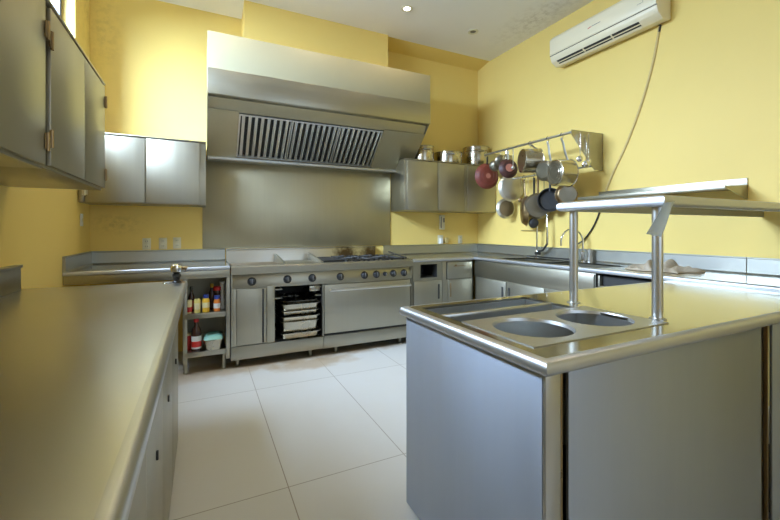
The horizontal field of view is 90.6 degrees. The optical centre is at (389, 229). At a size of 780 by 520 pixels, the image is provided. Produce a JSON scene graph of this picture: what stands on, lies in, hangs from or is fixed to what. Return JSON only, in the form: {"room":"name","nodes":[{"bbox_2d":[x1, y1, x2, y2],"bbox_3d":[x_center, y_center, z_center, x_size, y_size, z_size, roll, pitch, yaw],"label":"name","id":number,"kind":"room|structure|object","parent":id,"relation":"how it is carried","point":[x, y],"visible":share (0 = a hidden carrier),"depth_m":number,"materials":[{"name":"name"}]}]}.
{"room":"commercial kitchen","nodes":[
{"label":"commercial kitchen","id":0,"kind":"room"},
{"bbox_2d":[0,0,89,288],"bbox_3d":[-1.452,-0.558,0.552,0.200,3.656,6.865,0,0,-26],"label":"wall","id":1,"kind":"structure","parent":0,"point":[39,227],"depth_m":2.66,"materials":[{"name":"yellow paint"}]},
{"bbox_2d":[0,0,49,168],"bbox_3d":[-1.288,-0.556,0.959,0.447,0.652,0.932,0,0,-26],"label":"door","id":2,"kind":"structure","parent":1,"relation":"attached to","point":[24,28],"depth_m":1.27,"materials":[{"name":"metal"}]},
{"bbox_2d":[0,0,106,189],"bbox_3d":[-1.706,-0.559,1.816,0.447,0.646,0.980,0,0,-26],"label":"upper cabinet","id":3,"kind":"object","parent":1,"relation":"attached to","point":[75,98],"visible":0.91,"depth_m":1.77,"materials":[{"name":"metal"}]},
{"bbox_2d":[52,0,61,17],"bbox_3d":[-2.284,-1.575,2.225,0.052,1.030,2.200,0,0,-26],"label":"window","id":4,"kind":"structure","parent":1,"relation":"in","point":[57,4],"depth_m":3.18,"materials":[{"name":"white glass"}]},
{"bbox_2d":[80,214,82,225],"bbox_3d":[-2.733,-0.085,3.425,0.012,0.110,0.072,0,0,-26],"label":"light switch","id":5,"kind":"object","parent":1,"relation":"attached to","point":[81,215],"visible":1,"depth_m":3.41,"materials":[{"name":"white plastic"}]},
{"bbox_2d":[90,0,477,351],"bbox_3d":[-0.828,-0.558,4.786,5.031,3.656,0.200,0,0,-26],"label":"wall","id":6,"kind":"structure","parent":0,"point":[150,56],"depth_m":3.99,"materials":[{"name":"yellow paint"}]},
{"bbox_2d":[78,133,205,206],"bbox_3d":[-2.324,-0.545,3.713,0.996,0.619,0.415,0,0,-26],"label":"upper cabinet","id":7,"kind":"object","parent":6,"relation":"attached to","point":[141,170],"visible":0.72,"depth_m":3.56,"materials":[{"name":"metal"}]},
{"bbox_2d":[62,249,229,284],"bbox_3d":[-2.153,0.319,3.578,1.189,0.222,0.809,0,0,-26],"label":"countertop","id":8,"kind":"structure","parent":6,"relation":"attached to","point":[91,267],"depth_m":3.44,"materials":[{"name":"metal"}]},
{"bbox_2d":[142,238,150,249],"bbox_3d":[-2.446,0.145,3.880,0.072,0.116,0.010,0,0,-26],"label":"power outlet","id":9,"kind":"object","parent":6,"relation":"attached to","point":[146,242],"visible":1,"depth_m":3.88,"materials":[{"name":"plastic"}]},
{"bbox_2d":[159,238,166,248],"bbox_3d":[-2.318,0.143,3.942,0.072,0.116,0.010,0,0,-26],"label":"power outlet","id":10,"kind":"object","parent":6,"relation":"attached to","point":[162,241],"visible":1,"depth_m":3.94,"materials":[{"name":"plastic"}]},
{"bbox_2d":[173,237,180,248],"bbox_3d":[-2.205,0.140,3.998,0.072,0.116,0.010,0,0,-26],"label":"power outlet","id":11,"kind":"object","parent":6,"relation":"attached to","point":[176,240],"visible":1,"depth_m":4.00,"materials":[{"name":"plastic"}]},
{"bbox_2d":[158,0,243,18],"bbox_3d":[-2.197,-2.358,3.860,1.359,0.056,0.265,0,0,-26],"label":"trim","id":12,"kind":"structure","parent":6,"relation":"attached to","point":[231,8],"depth_m":4.06,"materials":[{"name":"paint"}]},
{"bbox_2d":[203,161,389,248],"bbox_3d":[-0.995,-0.262,4.586,2.217,0.936,0.011,0,0,-26],"label":"panel","id":13,"kind":"object","parent":6,"relation":"attached to","point":[248,205],"visible":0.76,"depth_m":4.51,"materials":[{"name":"metal"}]},
{"bbox_2d":[207,30,429,173],"bbox_3d":[-0.739,-1.276,4.343,2.385,1.094,0.668,0,0,-26],"label":"extractor hood","id":14,"kind":"object","parent":6,"relation":"attached to","point":[288,104],"visible":0.98,"depth_m":4.08,"materials":[{"name":"silver metal"}]},
{"bbox_2d":[388,37,488,70],"bbox_3d":[0.630,-2.364,5.237,1.614,0.044,0.265,0,0,-26],"label":"trim","id":15,"kind":"structure","parent":6,"relation":"attached to","point":[395,45],"depth_m":5.22,"materials":[{"name":"yellow paint"}]},
{"bbox_2d":[438,235,442,243],"bbox_3d":[0.717,0.140,5.402,0.090,0.120,0.044,0,0,-26],"label":"power outlet","id":16,"kind":"object","parent":6,"relation":"attached to","point":[440,237],"visible":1,"depth_m":5.40,"materials":[{"name":"plastic"}]},
{"bbox_2d":[439,215,444,229],"bbox_3d":[0.730,-0.100,5.407,0.077,0.200,0.045,0,0,-26],"label":"wall phone","id":17,"kind":"object","parent":6,"relation":"attached to","point":[441,217],"visible":1,"depth_m":5.39,"materials":[{"name":"plastic"}]},
{"bbox_2d":[391,158,495,213],"bbox_3d":[0.741,-0.555,5.211,1.432,0.639,0.405,0,0,-26],"label":"upper cabinet","id":18,"kind":"object","parent":6,"relation":"attached to","point":[417,185],"visible":0.8,"depth_m":4.95,"materials":[{"name":"metal"}]},
{"bbox_2d":[415,145,433,160],"bbox_3d":[0.430,-0.973,5.026,0.292,0.195,0.322,0,0,26],"label":"stock pot","id":19,"kind":"object","parent":18,"relation":"on","point":[425,152],"visible":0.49,"depth_m":4.89,"materials":[{"name":"metal"}]},
{"bbox_2d":[434,151,461,162],"bbox_3d":[0.784,-0.951,5.215,0.381,0.150,0.381,0,0,42],"label":"pot","id":20,"kind":"object","parent":18,"relation":"on","point":[446,156],"visible":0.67,"depth_m":5.05,"materials":[{"name":"metal"}]},
{"bbox_2d":[463,146,489,164],"bbox_3d":[1.216,-1.010,5.455,0.372,0.270,0.372,0,0,34],"label":"stock pot","id":21,"kind":"object","parent":18,"relation":"on","point":[471,154],"visible":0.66,"depth_m":5.29,"materials":[{"name":"metal"}]},
{"bbox_2d":[458,235,461,242],"bbox_3d":[1.013,0.142,5.565,0.072,0.116,0.010,0,0,-26],"label":"power outlet","id":22,"kind":"object","parent":6,"relation":"attached to","point":[459,236],"visible":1,"depth_m":5.56,"materials":[{"name":"plastic"}]},
{"bbox_2d":[242,0,387,66],"bbox_3d":[-0.834,-2.058,4.507,1.658,0.656,0.295,0,0,-26],"label":"wall","id":23,"kind":"structure","parent":0,"point":[260,22],"depth_m":4.33,"materials":[{"name":"yellow paint"}]},
{"bbox_2d":[240,0,592,60],"bbox_3d":[0.719,-2.446,1.610,5.031,0.120,7.265,0,0,-26],"label":"ceiling","id":24,"kind":"structure","parent":0,"point":[501,25],"depth_m":4.37,"materials":[{"name":"paint"}]},
{"bbox_2d":[401,5,412,11],"bbox_3d":[0.184,-2.382,4.166,0.128,0.006,0.128,0,0,-26],"label":"recessed light","id":25,"kind":"object","parent":24,"relation":"in","point":[406,8],"visible":1,"depth_m":4.16,"materials":[{"name":"plastic"}]},
{"bbox_2d":[468,29,477,34],"bbox_3d":[1.001,-2.382,4.652,0.128,0.006,0.128,0,0,-26],"label":"recessed light","id":26,"kind":"object","parent":24,"relation":"in","point":[471,31],"visible":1,"depth_m":4.65,"materials":[{"name":"plastic"}]},
{"bbox_2d":[169,335,779,519],"bbox_3d":[0.719,1.320,1.610,5.031,0.100,7.265,0,0,-26],"label":"floor","id":27,"kind":"structure","parent":0,"point":[321,435],"depth_m":2.33,"materials":[{"name":"tile"}]},
{"bbox_2d":[128,384,162,519],"bbox_3d":[-0.995,0.833,0.810,0.840,0.874,0.888,0,0,-26],"label":"base cabinet","id":28,"kind":"object","parent":27,"relation":"on","point":[147,503],"visible":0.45,"depth_m":1.10,"materials":[{"name":"metal"}]},
{"bbox_2d":[0,281,187,519],"bbox_3d":[-0.775,0.372,0.394,0.872,0.045,4.587,0,0,-26],"label":"countertop","id":29,"kind":"structure","parent":28,"relation":"on","point":[83,368],"depth_m":0.83,"materials":[{"name":"metal"}]},
{"bbox_2d":[0,265,22,296],"bbox_3d":[-1.142,0.276,0.185,0.035,0.148,4.532,0,0,-26],"label":"upstand","id":30,"kind":"object","parent":29,"relation":"on","point":[10,276],"visible":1,"depth_m":2.10,"materials":[{"name":"metal"}]},
{"bbox_2d":[170,264,187,282],"bbox_3d":[-1.391,0.287,2.548,0.105,0.124,0.076,0,0,-26],"label":"can opener","id":31,"kind":"object","parent":29,"relation":"on","point":[175,269],"visible":1,"depth_m":2.52,"materials":[{"name":"silver metal"}]},
{"bbox_2d":[163,325,177,519],"bbox_3d":[-1.408,0.833,1.657,0.840,0.874,0.988,0,0,-26],"label":"base cabinet","id":32,"kind":"object","parent":27,"relation":"on","point":[170,382],"visible":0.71,"depth_m":1.73,"materials":[{"name":"metal"}]},
{"bbox_2d":[183,277,229,374],"bbox_3d":[-1.770,0.851,3.722,0.380,0.839,0.677,0,0,-26],"label":"shelf unit","id":33,"kind":"object","parent":27,"relation":"on","point":[210,321],"visible":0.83,"depth_m":3.52,"materials":[{"name":"metal"}]},
{"bbox_2d":[187,332,190,350],"bbox_3d":[-1.800,0.999,3.450,0.056,0.152,0.056,0,0,-26],"label":"tub","id":34,"kind":"object","parent":33,"relation":"on","point":[188,333],"visible":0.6,"depth_m":3.43,"materials":[{"name":"red plastic"}]},
{"bbox_2d":[187,300,191,313],"bbox_3d":[-1.774,0.680,3.407,0.051,0.115,0.051,0,0,-26],"label":"tub","id":35,"kind":"object","parent":33,"relation":"on","point":[189,302],"visible":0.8,"depth_m":3.39,"materials":[{"name":"plastic"}]},
{"bbox_2d":[188,286,194,311],"bbox_3d":[-1.789,0.625,3.478,0.054,0.225,0.054,0,0,-26],"label":"sauce bottle","id":36,"kind":"object","parent":33,"relation":"on","point":[191,295],"visible":0.7,"depth_m":3.47,"materials":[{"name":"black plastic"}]},
{"bbox_2d":[191,319,201,351],"bbox_3d":[-1.718,0.922,3.424,0.084,0.305,0.084,0,0,-26],"label":"sauce bottle","id":37,"kind":"object","parent":33,"relation":"on","point":[196,337],"visible":0.94,"depth_m":3.39,"materials":[{"name":"brown glass"}]},
{"bbox_2d":[194,298,200,312],"bbox_3d":[-1.716,0.677,3.436,0.055,0.120,0.055,0,0,-26],"label":"tub","id":38,"kind":"object","parent":33,"relation":"on","point":[197,302],"visible":1,"depth_m":3.41,"materials":[{"name":"yellow plastic"}]},
{"bbox_2d":[202,294,209,311],"bbox_3d":[-1.653,0.660,3.466,0.060,0.155,0.060,0,0,-26],"label":"bottle","id":39,"kind":"object","parent":33,"relation":"on","point":[206,301],"visible":1,"depth_m":3.44,"materials":[{"name":"yellow plastic"}]},
{"bbox_2d":[208,283,213,309],"bbox_3d":[-1.652,0.620,3.578,0.056,0.235,0.056,0,0,-26],"label":"sauce bottle","id":40,"kind":"object","parent":33,"relation":"on","point":[211,291],"visible":0.76,"depth_m":3.56,"materials":[{"name":"black glass"}]},
{"bbox_2d":[203,331,222,350],"bbox_3d":[-1.614,1.008,3.519,0.164,0.133,0.210,0,0,-26],"label":"food container","id":41,"kind":"object","parent":33,"relation":"on","point":[212,340],"visible":1,"depth_m":3.44,"materials":[{"name":"plastic"}]},
{"bbox_2d":[213,295,219,311],"bbox_3d":[-1.567,0.666,3.497,0.058,0.142,0.058,0,0,-26],"label":"sauce bottle","id":42,"kind":"object","parent":33,"relation":"on","point":[216,305],"visible":1,"depth_m":3.48,"materials":[{"name":"orange plastic"}]},
{"bbox_2d":[213,286,220,308],"bbox_3d":[-1.595,0.631,3.567,0.072,0.213,0.072,0,0,-26],"label":"vinegar bottle","id":43,"kind":"object","parent":33,"relation":"on","point":[216,289],"visible":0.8,"depth_m":3.55,"materials":[{"name":"brown glass"}]},
{"bbox_2d":[220,281,224,308],"bbox_3d":[-1.557,0.610,3.580,0.043,0.256,0.044,0,0,-26],"label":"cup stack","id":44,"kind":"object","parent":33,"relation":"on","point":[222,284],"visible":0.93,"depth_m":3.56,"materials":[{"name":"grey plastic"}]},
{"bbox_2d":[226,246,412,366],"bbox_3d":[-0.751,0.740,4.231,1.882,1.060,0.837,0,0,-26],"label":"range","id":45,"kind":"object","parent":27,"relation":"on","point":[361,295],"visible":0.98,"depth_m":3.96,"materials":[{"name":"metal"}]},
{"bbox_2d":[275,322,320,338],"bbox_3d":[-0.972,1.030,3.987,0.404,0.060,0.522,0,0,-26],"label":"pan","id":46,"kind":"object","parent":45,"relation":"on","point":[309,333],"visible":0.54,"depth_m":3.79,"materials":[{"name":"metal"}]},
{"bbox_2d":[275,314,318,332],"bbox_3d":[-0.981,0.950,4.005,0.384,0.110,0.522,0,0,-26],"label":"pan","id":47,"kind":"object","parent":46,"relation":"on","point":[307,325],"visible":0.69,"depth_m":3.79,"materials":[{"name":"metal"}]},
{"bbox_2d":[275,309,319,322],"bbox_3d":[-0.976,0.875,3.994,0.396,0.060,0.522,0,0,-26],"label":"pan","id":48,"kind":"object","parent":47,"relation":"on","point":[307,317],"visible":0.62,"depth_m":3.79,"materials":[{"name":"metal"}]},
{"bbox_2d":[275,304,318,316],"bbox_3d":[-0.981,0.822,4.005,0.388,0.062,0.522,0,0,-26],"label":"pan","id":49,"kind":"object","parent":48,"relation":"on","point":[312,311],"visible":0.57,"depth_m":3.79,"materials":[{"name":"metal"}]},
{"bbox_2d":[275,295,319,311],"bbox_3d":[-0.976,0.759,3.996,0.392,0.074,0.522,0,0,-26],"label":"pan","id":50,"kind":"object","parent":49,"relation":"on","point":[284,307],"visible":0.67,"depth_m":3.79,"materials":[{"name":"metal"}]},
{"bbox_2d":[279,292,316,303],"bbox_3d":[-0.985,0.714,4.014,0.348,0.034,0.522,0,0,-26],"label":"pan","id":51,"kind":"object","parent":50,"relation":"on","point":[303,297],"visible":0.79,"depth_m":4.07,"materials":[{"name":"metal"}]},
{"bbox_2d":[308,284,319,290],"bbox_3d":[-0.811,0.594,4.001,0.105,0.053,0.240,0,0,-26],"label":"lid","id":52,"kind":"object","parent":45,"relation":"on","point":[312,287],"visible":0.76,"depth_m":3.90,"materials":[{"name":"silver metal"}]},
{"bbox_2d":[412,261,441,305],"bbox_3d":[0.281,0.820,4.731,0.386,0.900,0.739,0,0,-26],"label":"base cabinet","id":53,"kind":"object","parent":27,"relation":"on","point":[426,276],"visible":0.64,"depth_m":4.42,"materials":[{"name":"metal"}]},
{"bbox_2d":[442,260,472,302],"bbox_3d":[0.663,0.820,4.912,0.450,0.900,0.749,0,0,-26],"label":"base cabinet","id":54,"kind":"object","parent":27,"relation":"on","point":[457,275],"visible":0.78,"depth_m":4.58,"materials":[{"name":"metal"}]},
{"bbox_2d":[475,260,607,298],"bbox_3d":[1.650,0.820,4.102,0.641,0.900,1.590,0,0,-26],"label":"base cabinet","id":55,"kind":"object","parent":27,"relation":"on","point":[492,279],"visible":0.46,"depth_m":4.01,"materials":[{"name":"metal"}]},
{"bbox_2d":[383,243,779,291],"bbox_3d":[1.734,0.409,3.049,1.544,0.406,5.164,0,0,-26],"label":"countertop","id":56,"kind":"structure","parent":55,"relation":"on","point":[731,271],"depth_m":3.58,"materials":[{"name":"metal"}]},
{"bbox_2d":[503,258,558,261],"bbox_3d":[1.549,0.473,4.253,0.414,0.278,0.574,0,0,-26],"label":"sink","id":57,"kind":"object","parent":56,"relation":"in","point":[516,259],"depth_m":4.46,"materials":[{"name":"metal"}]},
{"bbox_2d":[534,213,548,257],"bbox_3d":[1.775,0.037,4.509,0.060,0.591,0.206,0,0,-26],"label":"tap","id":58,"kind":"object","parent":56,"relation":"on","point":[537,252],"visible":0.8,"depth_m":4.47,"materials":[{"name":"silver metal"}]},
{"bbox_2d":[560,229,585,261],"bbox_3d":[1.901,0.159,4.001,0.278,0.346,0.052,0,0,-11],"label":"tap","id":59,"kind":"object","parent":56,"relation":"on","point":[579,232],"visible":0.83,"depth_m":4.01,"materials":[{"name":"silver metal"}]},
{"bbox_2d":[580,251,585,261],"bbox_3d":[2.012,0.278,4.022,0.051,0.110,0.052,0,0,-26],"label":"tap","id":60,"kind":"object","parent":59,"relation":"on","point":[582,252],"depth_m":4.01,"materials":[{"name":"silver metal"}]},
{"bbox_2d":[548,261,623,267],"bbox_3d":[1.829,0.473,3.677,0.414,0.278,0.614,0,0,-26],"label":"sink","id":61,"kind":"object","parent":56,"relation":"in","point":[580,264],"depth_m":3.82,"materials":[{"name":"metal"}]},
{"bbox_2d":[587,249,592,261],"bbox_3d":[2.058,0.265,3.973,0.059,0.135,0.060,0,0,-26],"label":"soap dispenser","id":62,"kind":"object","parent":56,"relation":"on","point":[589,257],"visible":0.99,"depth_m":3.95,"materials":[{"name":"metal"}]},
{"bbox_2d":[624,259,705,273],"bbox_3d":[2.215,0.284,3.137,0.430,0.088,0.480,0,0,-26],"label":"cloth","id":63,"kind":"object","parent":56,"relation":"on","point":[670,266],"visible":0.8,"depth_m":3.08,"materials":[{"name":"white fabric"}]},
{"bbox_2d":[399,280,779,519],"bbox_3d":[1.187,0.811,1.873,2.131,0.918,0.852,0,0,-26],"label":"kitchen island","id":64,"kind":"object","parent":27,"relation":"on","point":[538,406],"depth_m":1.38,"materials":[{"name":"metal"}]},
{"bbox_2d":[556,195,779,319],"bbox_3d":[1.806,0.111,2.091,2.231,0.488,0.526,0,0,-26],"label":"overshelf","id":65,"kind":"object","parent":64,"relation":"on","point":[683,205],"depth_m":1.67,"materials":[{"name":"metal"}]},
{"bbox_2d":[598,274,651,286],"bbox_3d":[2.138,0.828,3.130,0.615,0.885,0.555,0,0,-26],"label":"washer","id":66,"kind":"object","parent":27,"relation":"on","point":[603,280],"visible":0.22,"depth_m":3.14,"materials":[{"name":"metal"}]},
{"bbox_2d":[478,0,779,405],"bbox_3d":[2.891,-0.558,2.668,0.200,3.656,6.865,0,0,-26],"label":"wall","id":67,"kind":"structure","parent":0,"point":[710,111],"depth_m":3.42,"materials":[{"name":"yellow paint"}]},
{"bbox_2d":[484,129,602,178],"bbox_3d":[1.672,-0.786,4.412,0.462,0.377,1.311,0,0,-26],"label":"pot rack","id":68,"kind":"object","parent":67,"relation":"attached to","point":[595,139],"visible":0.7,"depth_m":3.88,"materials":[{"name":"metal"}]},
{"bbox_2d":[475,156,498,188],"bbox_3d":[1.225,-0.738,4.846,0.324,0.456,0.048,0,0,-12],"label":"frying pan","id":69,"kind":"object","parent":68,"relation":"hanging from","point":[485,177],"visible":0.91,"depth_m":4.83,"materials":[{"name":"red metal"}]},
{"bbox_2d":[489,160,498,170],"bbox_3d":[1.284,-0.829,4.719,0.140,0.228,0.059,0,0,14],"label":"strainer","id":70,"kind":"object","parent":68,"relation":"hanging from","point":[492,165],"visible":0.76,"depth_m":4.71,"materials":[{"name":"grey metal"}]},
{"bbox_2d":[495,152,503,165],"bbox_3d":[1.325,-0.856,4.640,0.130,0.173,0.055,0,0,-14],"label":"strainer","id":71,"kind":"object","parent":68,"relation":"hanging from","point":[498,159],"visible":0.66,"depth_m":4.62,"materials":[{"name":"grey metal"}]},
{"bbox_2d":[496,199,514,218],"bbox_3d":[1.486,-0.398,4.942,0.258,0.516,0.039,0,0,-12],"label":"frying pan","id":72,"kind":"object","parent":68,"relation":"hanging from","point":[504,208],"visible":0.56,"depth_m":4.93,"materials":[{"name":"metal"}]},
{"bbox_2d":[499,147,517,177],"bbox_3d":[1.384,-0.782,4.505,0.232,0.367,0.072,0,0,-4],"label":"frying pan","id":73,"kind":"object","parent":68,"relation":"hanging from","point":[505,165],"visible":0.99,"depth_m":4.49,"materials":[{"name":"red metal"}]},
{"bbox_2d":[498,175,523,201],"bbox_3d":[1.532,-0.539,4.847,0.352,0.374,0.039,0,0,-12],"label":"pot","id":74,"kind":"object","parent":68,"relation":"hanging from","point":[509,188],"visible":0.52,"depth_m":4.83,"materials":[{"name":"metal"}]},
{"bbox_2d":[518,176,522,201],"bbox_3d":[1.595,-0.492,4.716,0.060,0.321,0.026,0,0,3],"label":"spoon","id":75,"kind":"object","parent":68,"relation":"hanging from","point":[520,198],"visible":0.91,"depth_m":4.71,"materials":[{"name":"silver metal"}]},
{"bbox_2d":[520,175,528,226],"bbox_3d":[1.620,-0.345,4.666,0.055,0.621,0.378,0,0,11],"label":"frying pan","id":76,"kind":"object","parent":68,"relation":"hanging from","point":[524,215],"visible":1,"depth_m":4.60,"materials":[{"name":"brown metal"}]},
{"bbox_2d":[517,141,543,172],"bbox_3d":[1.530,-0.788,4.220,0.192,0.356,0.278,0,0,-3],"label":"saucepan","id":77,"kind":"object","parent":68,"relation":"hanging from","point":[528,160],"visible":0.94,"depth_m":4.12,"materials":[{"name":"metal"}]},
{"bbox_2d":[529,174,538,227],"bbox_3d":[1.689,-0.337,4.526,0.118,0.639,0.039,0,0,3],"label":"ladle","id":78,"kind":"object","parent":68,"relation":"hanging from","point":[533,223],"visible":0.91,"depth_m":4.51,"materials":[{"name":"black metal"}]},
{"bbox_2d":[524,178,549,218],"bbox_3d":[1.715,-0.387,4.471,0.308,0.538,0.052,0,0,17],"label":"frying pan","id":79,"kind":"object","parent":68,"relation":"hanging from","point":[531,205],"visible":0.62,"depth_m":4.46,"materials":[{"name":"grey metal"}]},
{"bbox_2d":[536,136,552,180],"bbox_3d":[1.633,-0.730,4.005,0.124,0.473,0.228,0,0,-24],"label":"saucepan","id":80,"kind":"object","parent":68,"relation":"hanging from","point":[541,170],"visible":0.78,"depth_m":4.00,"materials":[{"name":"grey metal"}]},
{"bbox_2d":[537,184,557,211],"bbox_3d":[1.790,-0.426,4.318,0.268,0.460,0.062,0,0,23],"label":"frying pan","id":81,"kind":"object","parent":68,"relation":"hanging from","point":[546,200],"visible":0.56,"depth_m":4.34,"materials":[{"name":"black metal"}]},
{"bbox_2d":[547,133,578,186],"bbox_3d":[1.709,-0.695,3.849,0.174,0.541,0.278,0,0,-14],"label":"saucepan","id":82,"kind":"object","parent":68,"relation":"hanging from","point":[565,173],"visible":1,"depth_m":3.77,"materials":[{"name":"metal"}]},
{"bbox_2d":[555,186,577,202],"bbox_3d":[1.888,-0.457,4.116,0.232,0.399,0.062,0,0,8],"label":"frying pan","id":83,"kind":"object","parent":68,"relation":"hanging from","point":[562,193],"visible":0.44,"depth_m":4.09,"materials":[{"name":"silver metal"}]},
{"bbox_2d":[577,132,582,161],"bbox_3d":[1.845,-0.802,3.747,0.060,0.291,0.026,0,0,3],"label":"ladle","id":84,"kind":"object","parent":68,"relation":"hanging from","point":[579,158],"visible":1,"depth_m":3.74,"materials":[{"name":"silver metal"}]},
{"bbox_2d":[577,156,582,161],"bbox_3d":[1.845,-0.686,3.746,0.060,0.058,0.025,0,0,3],"label":"bowl","id":85,"kind":"object","parent":84,"relation":"on","point":[579,158],"depth_m":3.74,"materials":[{"name":"silver metal"}]},
{"bbox_2d":[582,141,589,167],"bbox_3d":[1.911,-0.734,3.759,0.076,0.268,0.032,0,0,3],"label":"ladle","id":86,"kind":"object","parent":68,"relation":"hanging from","point":[585,164],"visible":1,"depth_m":3.75,"materials":[{"name":"silver metal"}]},
{"bbox_2d":[582,160,589,167],"bbox_3d":[1.911,-0.636,3.759,0.076,0.073,0.032,0,0,3],"label":"bowl","id":87,"kind":"object","parent":86,"relation":"on","point":[585,164],"depth_m":3.75,"materials":[{"name":"silver metal"}]},
{"bbox_2d":[586,133,590,162],"bbox_3d":[1.954,-0.796,3.798,0.056,0.304,0.026,0,0,3],"label":"ladle","id":88,"kind":"object","parent":68,"relation":"hanging from","point":[588,159],"visible":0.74,"depth_m":3.79,"materials":[{"name":"silver metal"}]},
{"bbox_2d":[526,212,599,259],"bbox_3d":[1.892,-0.011,4.264,0.092,0.682,0.906,0,0,-37],"label":"hose","id":89,"kind":"object","parent":67,"relation":"attached to","point":[598,212],"visible":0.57,"depth_m":4.16,"materials":[{"name":"black plastic"}]},
{"bbox_2d":[550,0,670,67],"bbox_3d":[2.102,-1.964,3.810,0.214,0.321,1.120,0,0,-26],"label":"air conditioner","id":90,"kind":"object","parent":67,"relation":"attached to","point":[625,19],"visible":1,"depth_m":3.68,"materials":[{"name":"beige plastic"}]},
{"bbox_2d":[605,25,660,190],"bbox_3d":[2.289,-1.103,3.661,0.022,1.434,0.533,0,0,-26],"label":"cable","id":91,"kind":"object","parent":67,"relation":"attached to","point":[659,26],"visible":1,"depth_m":3.57,"materials":[{"name":"black plastic"}]},
{"bbox_2d":[578,178,747,200],"bbox_3d":[2.264,-0.305,3.350,0.328,0.160,1.199,0,0,-26],"label":"wall shelf","id":92,"kind":"object","parent":67,"relation":"attached to","point":[739,187],"visible":0.89,"depth_m":3.15,"materials":[{"name":"metal"}]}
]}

